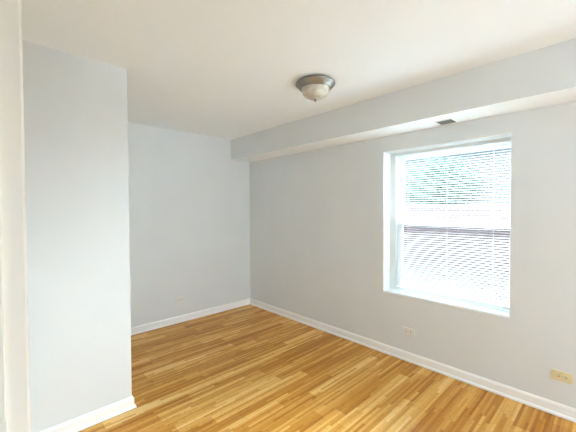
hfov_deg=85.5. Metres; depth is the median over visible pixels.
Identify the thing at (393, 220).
window
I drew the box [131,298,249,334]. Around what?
baseboard
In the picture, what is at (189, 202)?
wall
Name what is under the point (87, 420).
baseboard
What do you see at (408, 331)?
wall outlet
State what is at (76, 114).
wall
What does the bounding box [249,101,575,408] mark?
wall
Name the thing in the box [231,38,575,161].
soffit
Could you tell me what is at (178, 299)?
wall outlet
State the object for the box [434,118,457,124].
air vent
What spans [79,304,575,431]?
floor
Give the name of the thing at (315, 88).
ceiling lamp
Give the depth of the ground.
9.02 m
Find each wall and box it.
[22,40,131,431]
[128,122,249,326]
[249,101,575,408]
[403,204,509,273]
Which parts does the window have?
sill, sash, sash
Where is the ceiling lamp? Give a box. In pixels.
[295,75,334,101]
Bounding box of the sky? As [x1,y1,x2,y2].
[405,147,510,204]
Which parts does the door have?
strike plate, casing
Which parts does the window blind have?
ladder cord, rail, ladder cord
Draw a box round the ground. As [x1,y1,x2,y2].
[403,261,509,302]
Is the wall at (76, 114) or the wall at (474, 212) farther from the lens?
the wall at (474, 212)
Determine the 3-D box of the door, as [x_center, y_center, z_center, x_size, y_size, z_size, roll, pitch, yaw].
[-0.243,0.410,0.245,0.131,2.122,1.052,-1,2,-43]
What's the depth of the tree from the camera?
12.98 m
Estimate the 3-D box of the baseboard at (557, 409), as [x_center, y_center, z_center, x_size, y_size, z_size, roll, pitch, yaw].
[1.784,1.373,2.355,0.026,0.085,6.927,-1,2,-43]
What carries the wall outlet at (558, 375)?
attached to the wall at (316, 216)
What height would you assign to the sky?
6.000 m
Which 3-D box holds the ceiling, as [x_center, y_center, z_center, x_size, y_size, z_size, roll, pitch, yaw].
[0.308,-1.105,0.877,4.594,0.120,7.277,-1,2,-43]
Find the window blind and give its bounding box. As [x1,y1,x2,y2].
[395,137,510,308]
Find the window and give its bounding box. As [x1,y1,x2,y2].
[383,133,511,318]
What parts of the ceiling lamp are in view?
lamp shade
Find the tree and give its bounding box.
[405,153,493,205]
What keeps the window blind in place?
attached to the window
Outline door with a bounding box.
[0,0,30,431]
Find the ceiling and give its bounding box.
[21,0,575,139]
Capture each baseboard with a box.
[41,396,136,431]
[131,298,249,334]
[250,298,575,422]
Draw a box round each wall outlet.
[176,296,183,302]
[403,327,414,336]
[551,369,572,384]

